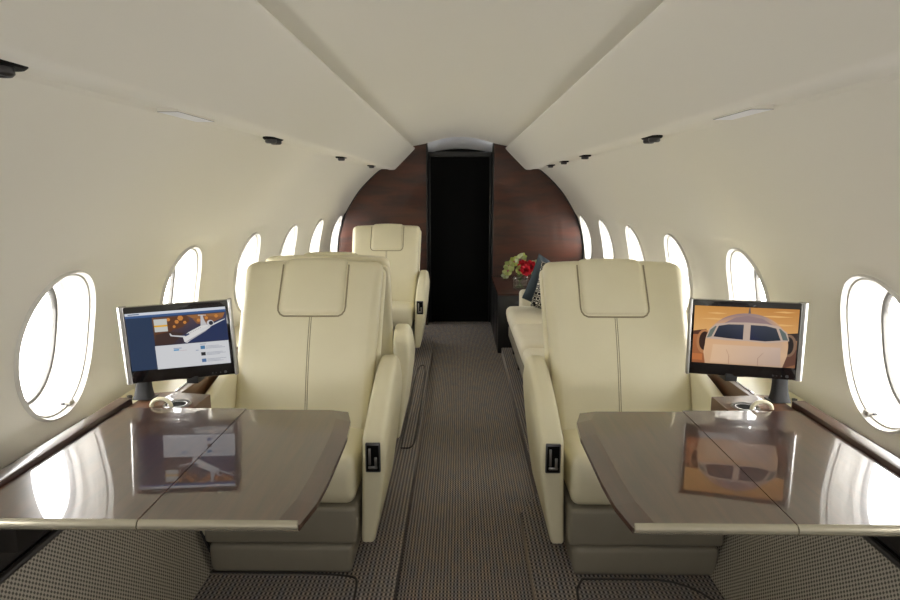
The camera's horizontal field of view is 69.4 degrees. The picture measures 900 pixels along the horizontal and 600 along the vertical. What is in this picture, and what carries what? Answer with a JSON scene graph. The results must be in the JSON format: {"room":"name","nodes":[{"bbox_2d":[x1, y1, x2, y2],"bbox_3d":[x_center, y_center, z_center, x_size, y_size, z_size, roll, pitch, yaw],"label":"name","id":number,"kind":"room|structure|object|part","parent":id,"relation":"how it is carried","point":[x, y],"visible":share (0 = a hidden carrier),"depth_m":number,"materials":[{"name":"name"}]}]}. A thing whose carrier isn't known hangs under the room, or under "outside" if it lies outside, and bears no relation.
{"room":"aircraft cabin","nodes":[
{"label":"aircraft cabin","id":0,"kind":"room"},
{"bbox_2d":[0,77,378,468],"bbox_3d":[-0.933,-0.155,2.574,0.440,0.927,7.350,0,10,1],"label":"wall","id":1,"kind":"structure","parent":0,"point":[114,193],"depth_m":1.93,"materials":[{"name":"white plastic"}]},
{"bbox_2d":[0,59,28,77],"bbox_3d":[-0.686,-0.353,0.991,0.065,0.024,0.097,0,10,1],"label":"light","id":2,"kind":"object","parent":1,"relation":"attached to","point":[8,69],"visible":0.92,"depth_m":0.99,"materials":[{"name":"black"}]},
{"bbox_2d":[0,530,50,572],"bbox_3d":[-1.028,0.624,2.241,0.260,0.522,6.420,0,10,1],"label":"trim","id":3,"kind":"structure","parent":1,"relation":"attached to","point":[6,559],"depth_m":1.44,"materials":[{"name":"black"}]},
{"bbox_2d":[91,324,239,414],"bbox_3d":[-0.931,0.062,3.652,0.370,0.113,3.449,0,10,1],"label":"ledge","id":4,"kind":"object","parent":3,"relation":"on","point":[182,394],"depth_m":2.09,"materials":[{"name":"beige wood"}]},
{"bbox_3d":[-0.872,0.307,1.960,0.072,0.031,0.012,0,10,1],"label":"loop handle","id":5,"kind":"part","parent":4,"relation":"part of","materials":[{"name":"silver metal"}]},
{"bbox_2d":[116,298,238,399],"bbox_3d":[-0.834,0.166,1.992,0.350,0.334,0.103,0,10,1],"label":"monitor","id":6,"kind":"object","parent":4,"relation":"on","point":[193,341],"visible":0.96,"depth_m":1.97,"materials":[{"name":"black plastic"}]},
{"bbox_3d":[-0.959,0.228,2.026,0.062,0.160,0.048,0,10,1],"label":"post","id":7,"kind":"part","parent":6,"relation":"part of","materials":[{"name":"black"}]},
{"bbox_3d":[-0.864,0.221,2.024,0.182,0.062,0.060,0,10,1],"label":"swivel arm","id":8,"kind":"part","parent":6,"relation":"part of","materials":[{"name":"black"}]},
{"bbox_2d":[0,530,51,573],"bbox_3d":[-1.149,0.573,2.699,0.024,0.570,7.335,0,10,1],"label":"trim","id":9,"kind":"structure","parent":1,"relation":"attached to","point":[51,530],"depth_m":1.76,"materials":[{"name":"black"}]},
{"bbox_2d":[0,270,131,487],"bbox_3d":[-1.145,0.390,0.548,0.297,0.498,3.116,0,10,1],"label":"window","id":10,"kind":"structure","parent":1,"relation":"in","point":[72,295],"depth_m":2.00,"materials":[{"name":"grey plastic"}]},
{"bbox_3d":[-1.231,0.133,1.900,0.084,0.373,0.308,0,10,1],"label":"frame","id":11,"kind":"part","parent":10,"relation":"part of","materials":[{"name":"grey"}]},
{"bbox_3d":[-1.082,0.595,0.538,0.168,0.098,3.030,0,10,1],"label":"side rail","id":12,"kind":"part","parent":10,"relation":"part of","materials":[{"name":"brown wood"}]},
{"bbox_3d":[-1.167,0.314,1.992,0.020,0.014,0.024,0,10,1],"label":"shade pull","id":13,"kind":"part","parent":10,"relation":"part of","materials":[{"name":"silver metal"}]},
{"bbox_2d":[0,408,350,552],"bbox_3d":[-0.625,0.437,1.611,0.704,0.120,0.672,0,10,1],"label":"folding table","id":14,"kind":"object","parent":10,"relation":"attached to","point":[144,469],"visible":1,"depth_m":1.47,"materials":[{"name":"brown wood"}]},
{"bbox_2d":[0,530,209,584],"bbox_3d":[-0.895,0.938,0.629,0.168,0.442,3.140,0,10,1],"label":"trim","id":15,"kind":"structure","parent":1,"relation":"attached to","point":[47,539],"depth_m":1.48,"materials":[{"name":"black"}]},
{"bbox_2d":[0,530,212,599],"bbox_3d":[-0.892,0.946,0.625,0.152,0.425,3.130,0,10,1],"label":"wall panel","id":16,"kind":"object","parent":1,"relation":"attached to","point":[76,564],"depth_m":1.74,"materials":[{"name":"grey carpet"}]},
{"bbox_2d":[160,245,201,303],"bbox_3d":[-1.159,-0.007,2.732,0.202,0.444,0.368,0,10,1],"label":"window","id":17,"kind":"structure","parent":1,"relation":"in","point":[184,275],"depth_m":2.87,"materials":[{"name":"grey glass"}]},
{"bbox_3d":[-1.218,-0.008,2.733,0.084,0.373,0.308,0,10,1],"label":"frame","id":18,"kind":"part","parent":17,"relation":"part of","materials":[{"name":"grey plastic"}]},
{"bbox_2d":[157,107,213,121],"bbox_3d":[-0.668,-0.471,1.655,0.051,0.011,0.230,0,10,1],"label":"light panel","id":19,"kind":"object","parent":1,"relation":"attached to","point":[169,111],"visible":0.93,"depth_m":1.61,"materials":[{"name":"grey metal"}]},
{"bbox_2d":[14,67,384,169],"bbox_3d":[-0.669,-0.615,2.495,0.088,0.008,7.345,0,10,1],"label":"trim","id":20,"kind":"structure","parent":1,"relation":"attached to","point":[31,74],"depth_m":1.39,"materials":[{"name":"white plastic"}]},
{"bbox_2d":[233,232,260,312],"bbox_3d":[-1.146,-0.148,3.565,0.202,0.444,0.368,0,10,1],"label":"window","id":21,"kind":"structure","parent":1,"relation":"in","point":[249,254],"depth_m":3.69,"materials":[{"name":"grey glass"}]},
{"bbox_2d":[263,136,282,144],"bbox_3d":[-0.664,-0.599,2.445,0.068,0.024,0.150,0,10,1],"label":"light","id":22,"kind":"object","parent":1,"relation":"attached to","point":[268,139],"visible":0.94,"depth_m":2.40,"materials":[{"name":"black plastic"}]},
{"bbox_2d":[279,224,297,255],"bbox_3d":[-1.133,-0.289,4.398,0.202,0.444,0.368,0,10,1],"label":"window","id":23,"kind":"structure","parent":1,"relation":"in","point":[289,242],"depth_m":4.53,"materials":[{"name":"grey glass"}]},
{"bbox_2d":[308,219,323,251],"bbox_3d":[-1.121,-0.430,5.231,0.202,0.444,0.368,0,10,1],"label":"window","id":24,"kind":"structure","parent":1,"relation":"in","point":[314,243],"depth_m":5.37,"materials":[{"name":"grey"}]},
{"bbox_2d":[329,215,341,251],"bbox_3d":[-1.108,-0.571,6.064,0.202,0.444,0.368,0,10,1],"label":"window","id":25,"kind":"structure","parent":1,"relation":"in","point":[333,238],"depth_m":6.21,"materials":[{"name":"grey glass"}]},
{"bbox_2d":[335,156,345,160],"bbox_3d":[-0.642,-0.836,3.845,0.068,0.024,0.102,0,10,1],"label":"light","id":26,"kind":"object","parent":1,"relation":"attached to","point":[340,158],"visible":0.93,"depth_m":3.83,"materials":[{"name":"black plastic"}]},
{"bbox_2d":[208,322,534,599],"bbox_3d":[0.046,0.794,3.217,2.400,0.040,8.320,0,10,1],"label":"floor","id":27,"kind":"structure","parent":0,"point":[472,487],"depth_m":2.91,"materials":[{"name":"carpet"}]},
{"bbox_2d":[193,349,432,599],"bbox_3d":[-0.520,0.930,2.148,0.700,0.050,6.150,0,10,1],"label":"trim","id":28,"kind":"structure","parent":27,"relation":"on","point":[377,563],"depth_m":2.17,"materials":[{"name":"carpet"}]},
{"bbox_2d":[210,571,357,599],"bbox_3d":[-0.558,0.967,1.775,0.524,0.007,0.768,0,10,1],"label":"floor hatch seam","id":29,"kind":"object","parent":28,"relation":"on","point":[225,572],"visible":0.77,"depth_m":2.15,"materials":[{"name":"black carpet"}]},
{"bbox_2d":[202,258,401,571],"bbox_3d":[-0.528,0.360,2.431,0.662,0.978,0.749,0,10,1],"label":"armchair","id":30,"kind":"object","parent":28,"relation":"on","point":[310,333],"visible":0.67,"depth_m":2.42,"materials":[{"name":"leather"}]},
{"bbox_3d":[-0.821,0.505,2.390,0.066,0.517,0.501,0,10,2],"label":"armrest","id":31,"kind":"part","parent":30,"relation":"part of","materials":[{"name":"beige leather"}]},
{"bbox_3d":[-0.549,0.169,2.541,0.549,0.614,0.410,0,10,1],"label":"backrest","id":32,"kind":"part","parent":30,"relation":"part of","materials":[{"name":"beige leather"}]},
{"bbox_3d":[-0.553,0.549,2.337,0.492,0.174,0.482,0,10,1],"label":"seat","id":33,"kind":"part","parent":30,"relation":"part of","materials":[{"name":"beige leather"}]},
{"bbox_3d":[-0.251,0.513,2.122,0.049,0.100,0.016,0,10,1],"label":"control panel","id":34,"kind":"part","parent":30,"relation":"part of","materials":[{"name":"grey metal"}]},
{"bbox_3d":[-0.251,0.516,2.112,0.030,0.070,0.008,0,10,1],"label":"control lever","id":35,"kind":"part","parent":30,"relation":"part of","materials":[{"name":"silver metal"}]},
{"bbox_3d":[-0.246,0.509,2.403,0.095,0.538,0.560,0,10,1],"label":"armrest","id":36,"kind":"part","parent":30,"relation":"part of","materials":[{"name":"beige leather"}]},
{"bbox_2d":[266,252,414,437],"bbox_3d":[-0.518,0.220,3.262,0.662,0.978,0.749,0,10,1],"label":"armchair","id":37,"kind":"object","parent":28,"relation":"on","point":[403,345],"visible":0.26,"depth_m":3.03,"materials":[{"name":"beige leather"}]},
{"bbox_3d":[-0.544,0.075,3.096,0.549,0.614,0.410,0,10,1],"label":"backrest","id":38,"kind":"part","parent":37,"relation":"part of","materials":[{"name":"beige leather"}]},
{"bbox_3d":[-0.235,0.353,3.329,0.095,0.538,0.560,0,10,1],"label":"armrest","id":39,"kind":"part","parent":37,"relation":"part of","materials":[{"name":"beige leather"}]},
{"bbox_2d":[352,224,429,347],"bbox_3d":[-0.499,-0.096,5.128,0.662,0.978,0.749,0,10,1],"label":"armchair","id":40,"kind":"object","parent":28,"relation":"on","point":[400,244],"visible":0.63,"depth_m":5.17,"materials":[{"name":"beige leather"}]},
{"bbox_3d":[-0.521,-0.287,5.238,0.549,0.614,0.410,0,10,1],"label":"backrest","id":41,"kind":"part","parent":40,"relation":"part of","materials":[{"name":"beige leather"}]},
{"bbox_3d":[-0.525,0.093,5.034,0.492,0.174,0.482,0,10,1],"label":"seat","id":42,"kind":"part","parent":40,"relation":"part of","materials":[{"name":"beige leather"}]},
{"bbox_3d":[-0.217,0.053,5.099,0.095,0.538,0.560,0,10,1],"label":"armrest","id":43,"kind":"part","parent":40,"relation":"part of","materials":[{"name":"beige leather"}]},
{"bbox_2d":[401,365,425,448],"bbox_3d":[-0.203,0.599,3.944,0.082,0.007,1.538,0,10,1],"label":"floor hatch seam","id":44,"kind":"object","parent":28,"relation":"on","point":[420,365],"visible":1,"depth_m":3.70,"materials":[{"name":"black"}]},
{"bbox_2d":[415,336,432,349],"bbox_3d":[-0.468,0.377,5.414,0.665,0.050,0.465,0,10,1],"label":"trim","id":45,"kind":"structure","parent":27,"relation":"on","point":[426,344],"depth_m":5.35,"materials":[{"name":"carpet"}]},
{"bbox_2d":[491,276,530,352],"bbox_3d":[0.811,0.099,5.740,0.850,0.490,1.100,0,10,1],"label":"credenza","id":46,"kind":"object","parent":27,"relation":"on","point":[504,296],"visible":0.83,"depth_m":5.26,"materials":[{"name":"black wood"}]},
{"bbox_3d":[0.395,0.075,5.940,0.004,0.430,0.340,0,10,1],"label":"door","id":47,"kind":"part","parent":46,"relation":"part of","materials":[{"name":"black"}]},
{"bbox_3d":[0.390,0.135,5.585,0.004,0.430,0.340,0,10,1],"label":"door","id":48,"kind":"part","parent":46,"relation":"part of","materials":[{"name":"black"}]},
{"bbox_2d":[501,253,536,288],"bbox_3d":[0.589,-0.236,5.349,0.282,0.300,0.208,8,12,39],"label":"flower arrangement","id":49,"kind":"object","parent":46,"relation":"on","point":[524,267],"visible":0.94,"depth_m":5.35,"materials":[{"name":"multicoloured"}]},
{"bbox_2d":[502,348,724,599],"bbox_3d":[0.604,0.927,2.166,0.712,0.050,6.220,0,10,1],"label":"carpet","id":50,"kind":"structure","parent":27,"relation":"on","point":[552,575],"depth_m":2.13,"materials":[{"name":"carpet"}]},
{"bbox_2d":[506,289,544,377],"bbox_3d":[0.744,0.219,4.101,0.656,0.700,2.075,0,10,1],"label":"divan","id":51,"kind":"object","parent":50,"relation":"on","point":[525,331],"visible":0.24,"depth_m":4.26,"materials":[{"name":"leather"}]},
{"bbox_3d":[0.720,0.407,4.095,0.560,0.090,1.980,0,10,1],"label":"frame","id":52,"kind":"part","parent":51,"relation":"part of","materials":[{"name":"leather"}]},
{"bbox_2d":[506,306,541,336],"bbox_3d":[0.693,0.168,4.719,0.535,0.174,0.650,0,10,1],"label":"seat cushion","id":53,"kind":"object","parent":51,"relation":"on","point":[515,315],"depth_m":4.62,"materials":[{"name":"leather"}]},
{"bbox_3d":[0.801,0.058,5.079,0.520,0.280,0.090,0,10,1],"label":"armrest","id":54,"kind":"part","parent":51,"relation":"part of","materials":[{"name":"leather"}]},
{"bbox_2d":[513,324,543,363],"bbox_3d":[0.683,0.280,4.059,0.535,0.174,0.670,0,10,1],"label":"seat cushion","id":55,"kind":"object","parent":51,"relation":"on","point":[526,336],"depth_m":3.99,"materials":[{"name":"leather"}]},
{"bbox_2d":[523,348,544,364],"bbox_3d":[0.673,0.391,3.403,0.535,0.174,0.640,0,10,1],"label":"seat cushion","id":56,"kind":"object","parent":51,"relation":"on","point":[530,351],"depth_m":3.58,"materials":[{"name":"leather"}]},
{"bbox_2d":[522,254,549,301],"bbox_3d":[0.733,-0.109,4.870,0.486,0.485,0.115,-5,11,-27],"label":"throw pillow","id":57,"kind":"object","parent":51,"relation":"on","point":[528,295],"visible":0.29,"depth_m":4.77,"materials":[{"name":"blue fabric"}]},
{"bbox_2d":[530,261,545,308],"bbox_3d":[0.761,-0.066,4.704,0.438,0.436,0.127,-3,10,-20],"label":"throw pillow","id":58,"kind":"object","parent":51,"relation":"on","point":[536,301],"visible":0.12,"depth_m":4.62,"materials":[{"name":"fabric"}]},
{"bbox_2d":[523,258,723,574],"bbox_3d":[0.622,0.363,2.414,0.662,0.978,0.749,0,10,1],"label":"armchair","id":59,"kind":"object","parent":50,"relation":"on","point":[615,330],"visible":0.73,"depth_m":2.40,"materials":[{"name":"leather"}]},
{"bbox_3d":[0.338,0.511,2.394,0.095,0.538,0.560,0,10,1],"label":"armrest","id":60,"kind":"part","parent":59,"relation":"part of","materials":[{"name":"beige leather"}]},
{"bbox_3d":[0.335,0.514,2.114,0.049,0.100,0.016,0,10,1],"label":"control panel","id":61,"kind":"part","parent":59,"relation":"part of","materials":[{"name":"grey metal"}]},
{"bbox_3d":[0.335,0.517,2.103,0.030,0.070,0.008,0,10,1],"label":"control lever","id":62,"kind":"part","parent":59,"relation":"part of","materials":[{"name":"silver metal"}]},
{"bbox_3d":[0.643,0.552,2.319,0.492,0.174,0.482,0,10,1],"label":"seat","id":63,"kind":"part","parent":59,"relation":"part of","materials":[{"name":"beige leather"}]},
{"bbox_3d":[0.647,0.172,2.523,0.549,0.614,0.410,0,10,1],"label":"backrest","id":64,"kind":"part","parent":59,"relation":"part of","materials":[{"name":"beige leather"}]},
{"bbox_3d":[0.913,0.509,2.365,0.066,0.517,0.501,0,10,0],"label":"armrest","id":65,"kind":"part","parent":59,"relation":"part of","materials":[{"name":"beige leather"}]},
{"bbox_2d":[576,578,712,599],"bbox_3d":[0.621,0.972,1.747,0.474,0.007,0.748,0,10,1],"label":"floor hatch seam","id":66,"kind":"object","parent":50,"relation":"on","point":[582,579],"visible":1,"depth_m":2.11,"materials":[{"name":"black carpet"}]},
{"bbox_2d":[428,200,428,269],"bbox_3d":[-0.213,-0.726,6.684,0.020,1.800,0.785,0,10,1],"label":"wall","id":67,"kind":"structure","parent":0,"point":[428,200],"depth_m":6.32,"materials":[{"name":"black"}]},
{"bbox_2d":[426,143,428,324],"bbox_3d":[-0.217,-0.622,6.247,0.012,1.742,0.112,0,10,1],"label":"trim","id":68,"kind":"structure","parent":67,"relation":"attached to","point":[426,143],"depth_m":6.15,"materials":[{"name":"black"}]},
{"bbox_2d":[428,152,491,321],"bbox_3d":[0.097,-0.603,6.378,0.610,1.660,0.050,0,10,1],"label":"door frame","id":69,"kind":"structure","parent":67,"relation":"in","point":[430,154],"depth_m":6.29,"materials":[{"name":"black"}]},
{"bbox_2d":[430,157,489,321],"bbox_3d":[0.097,-0.594,6.387,0.570,1.640,0.035,0,10,1],"label":"door","id":70,"kind":"structure","parent":69,"relation":"attached to","point":[460,186],"depth_m":6.37,"materials":[{"name":"black"}]},
{"bbox_2d":[435,149,484,151],"bbox_3d":[0.102,-1.574,6.587,0.620,0.195,0.685,0,10,1],"label":"trim","id":71,"kind":"structure","parent":67,"relation":"attached to","point":[448,150],"depth_m":6.26,"materials":[{"name":"black"}]},
{"bbox_2d":[337,143,582,324],"bbox_3d":[0.095,-0.616,6.212,2.400,1.742,0.034,0,10,1],"label":"wall","id":72,"kind":"structure","parent":0,"point":[532,216],"depth_m":6.15,"materials":[{"name":"brown wood"}]},
{"bbox_2d":[0,0,414,169],"bbox_3d":[-0.504,-0.718,2.475,0.242,0.216,7.345,0,10,1],"label":"ceiling","id":73,"kind":"structure","parent":72,"relation":"attached to","point":[232,62],"depth_m":1.35,"materials":[{"name":"white plastic"}]},
{"bbox_2d":[337,170,380,251],"bbox_3d":[-0.867,-0.764,6.178,0.434,0.932,0.014,0,10,1],"label":"trim","id":74,"kind":"structure","parent":72,"relation":"attached to","point":[379,170],"depth_m":6.16,"materials":[{"name":"black"}]},
{"bbox_2d":[540,170,582,258],"bbox_3d":[1.055,-0.759,6.149,0.434,0.932,0.014,0,10,1],"label":"trim","id":75,"kind":"structure","parent":72,"relation":"attached to","point":[540,170],"depth_m":6.13,"materials":[{"name":"black"}]},
{"bbox_2d":[506,0,899,169],"bbox_3d":[0.582,-0.715,2.459,0.242,0.216,7.345,0,10,1],"label":"overhead panel","id":76,"kind":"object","parent":72,"relation":"attached to","point":[688,62],"depth_m":1.37,"materials":[{"name":"white plastic"}]},
{"bbox_2d":[257,0,663,145],"bbox_3d":[0.039,-0.863,2.442,0.960,0.086,7.345,0,10,1],"label":"ceiling","id":77,"kind":"structure","parent":0,"point":[433,70],"depth_m":2.12,"materials":[{"name":"white plastic"}]},
{"bbox_2d":[428,137,492,151],"bbox_3d":[0.097,-1.470,6.205,0.620,0.154,0.302,0,10,1],"label":"ceiling","id":78,"kind":"structure","parent":0,"point":[454,142],"depth_m":6.17,"materials":[{"name":"grey plastic"}]},
{"bbox_2d":[490,199,491,322],"bbox_3d":[0.417,-0.724,6.675,0.020,1.800,0.785,0,10,1],"label":"wall","id":79,"kind":"structure","parent":0,"point":[491,199],"depth_m":6.29,"materials":[{"name":"black"}]},
{"bbox_2d":[491,143,493,307],"bbox_3d":[0.407,-0.621,6.237,0.012,1.742,0.112,0,10,1],"label":"trim","id":80,"kind":"structure","parent":79,"relation":"attached to","point":[493,143],"depth_m":6.14,"materials":[{"name":"black"}]},
{"bbox_2d":[512,275,527,288],"bbox_3d":[0.581,-0.149,5.403,0.120,0.110,0.120,0,10,1],"label":"glass bowl","id":81,"kind":"object","parent":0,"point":[519,279],"depth_m":5.40,"materials":[{"name":"clear glass"}]},
{"bbox_2d":[541,79,899,457],"bbox_3d":[1.010,-0.146,2.517,0.440,0.927,7.408,0,10,1],"label":"wall","id":82,"kind":"structure","parent":0,"point":[809,191],"depth_m":2.04,"materials":[{"name":"white plastic"}]},
{"bbox_2d":[579,155,590,158],"bbox_3d":[0.759,-0.804,3.656,0.068,0.024,0.102,0,10,1],"label":"light","id":83,"kind":"object","parent":82,"relation":"attached to","point":[581,156],"visible":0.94,"depth_m":3.64,"materials":[{"name":"black"}]},
{"bbox_2d":[579,215,592,258],"bbox_3d":[1.291,-0.555,5.972,0.202,0.444,0.368,0,10,1],"label":"window","id":84,"kind":"structure","parent":82,"relation":"in","point":[588,247],"depth_m":6.12,"materials":[{"name":"grey glass"}]},
{"bbox_2d":[599,219,614,258],"bbox_3d":[1.278,-0.414,5.139,0.202,0.444,0.368,0,10,1],"label":"window","id":85,"kind":"structure","parent":82,"relation":"in","point":[607,242],"depth_m":5.29,"materials":[{"name":"grey glass"}]},
{"bbox_2d":[625,225,644,260],"bbox_3d":[1.265,-0.273,4.306,0.202,0.444,0.368,0,10,1],"label":"window","id":86,"kind":"structure","parent":82,"relation":"in","point":[635,249],"depth_m":4.44,"materials":[{"name":"grey glass"}]},
{"bbox_2d":[641,135,662,143],"bbox_3d":[0.739,-0.589,2.384,0.068,0.024,0.150,0,10,1],"label":"light","id":87,"kind":"object","parent":82,"relation":"attached to","point":[651,139],"visible":0.95,"depth_m":2.34,"materials":[{"name":"black plastic"}]},
{"bbox_2d":[664,234,692,313],"bbox_3d":[1.252,-0.132,3.473,0.202,0.444,0.368,0,10,1],"label":"window","id":88,"kind":"structure","parent":82,"relation":"in","point":[675,254],"depth_m":3.60,"materials":[{"name":"grey glass"}]},
{"bbox_2d":[536,65,899,169],"bbox_3d":[0.747,-0.612,2.474,0.088,0.008,7.345,0,10,1],"label":"trim","id":89,"kind":"structure","parent":82,"relation":"attached to","point":[890,74],"depth_m":1.38,"materials":[{"name":"white"}]},
{"bbox_2d":[713,104,773,119],"bbox_3d":[0.719,-0.462,1.605,0.051,0.011,0.230,0,10,1],"label":"light panel","id":90,"kind":"object","parent":82,"relation":"attached to","point":[759,108],"visible":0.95,"depth_m":1.55,"materials":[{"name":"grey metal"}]},
{"bbox_2d":[726,247,769,300],"bbox_3d":[1.240,0.009,2.640,0.202,0.444,0.368,0,10,1],"label":"window","id":91,"kind":"structure","parent":82,"relation":"in","point":[743,276],"depth_m":2.77,"materials":[{"name":"grey glass"}]},
{"bbox_3d":[1.298,0.007,2.639,0.084,0.373,0.308,0,10,1],"label":"frame","id":92,"kind":"part","parent":91,"relation":"part of","materials":[{"name":"grey plastic"}]},
{"bbox_2d":[709,535,899,599],"bbox_3d":[0.906,0.951,0.598,0.152,0.425,3.130,0,10,1],"label":"carpet","id":93,"kind":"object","parent":82,"relation":"attached to","point":[748,567],"depth_m":1.73,"materials":[{"name":"grey carpet"}]},
{"bbox_2d":[716,536,899,568],"bbox_3d":[0.909,0.943,0.602,0.168,0.442,3.140,0,10,1],"label":"trim","id":94,"kind":"structure","parent":82,"relation":"attached to","point":[875,543],"depth_m":1.49,"materials":[{"name":"black"}]},
{"bbox_2d":[791,274,899,475],"bbox_3d":[1.159,0.401,0.486,0.297,0.498,3.059,0,10,1],"label":"trim","id":95,"kind":"structure","parent":82,"relation":"in","point":[865,302],"depth_m":1.93,"materials":[{"name":"grey plastic"}]},
{"bbox_2d":[576,411,899,551],"bbox_3d":[0.683,0.441,1.592,0.679,0.120,0.672,0,10,1],"label":"folding table","id":96,"kind":"object","parent":95,"relation":"attached to","point":[777,473],"visible":1,"depth_m":1.48,"materials":[{"name":"brown wood"}]},
{"bbox_3d":[1.094,0.600,0.506,0.168,0.098,3.030,0,10,1],"label":"side rail","id":97,"kind":"part","parent":95,"relation":"part of","materials":[{"name":"brown wood"}]},
{"bbox_3d":[1.223,0.330,1.900,0.020,0.014,0.024,0,10,1],"label":"shade pull","id":98,"kind":"part","parent":95,"relation":"part of","materials":[{"name":"silver metal"}]},
{"bbox_3d":[1.286,0.148,1.806,0.084,0.373,0.308,0,10,1],"label":"frame","id":99,"kind":"part","parent":95,"relation":"part of","materials":[{"name":"grey"}]},
{"bbox_2d":[874,536,899,557],"bbox_3d":[1.073,0.839,0.967,0.260,0.522,3.900,0,10,1],"label":"trim","id":100,"kind":"structure","parent":82,"relation":"attached to","point":[879,538],"depth_m":1.50,"materials":[{"name":"black"}]},
{"bbox_2d":[707,374,835,419],"bbox_3d":[1.020,0.277,2.380,0.370,0.113,0.929,0,10,1],"label":"ledge","id":101,"kind":"object","parent":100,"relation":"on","point":[739,395],"depth_m":2.07,"materials":[{"name":"beige wood"}]},
{"bbox_2d":[685,298,808,402],"bbox_3d":[0.897,0.168,1.964,0.340,0.339,0.114,0,10,1],"label":"monitor","id":102,"kind":"object","parent":101,"relation":"on","point":[729,340],"visible":0.99,"depth_m":1.94,"materials":[{"name":"black plastic"}]},
{"bbox_3d":[0.925,0.212,1.994,0.179,0.062,0.060,0,10,1],"label":"swivel arm","id":103,"kind":"part","parent":102,"relation":"part of","materials":[{"name":"black"}]},
{"bbox_3d":[1.018,0.233,1.997,0.062,0.160,0.048,0,10,1],"label":"post","id":104,"kind":"part","parent":102,"relation":"part of","materials":[{"name":"black"}]},
{"bbox_3d":[0.928,0.311,1.933,0.072,0.031,0.012,0,10,1],"label":"loop handle","id":105,"kind":"part","parent":101,"relation":"part of","materials":[{"name":"silver metal"}]}
]}

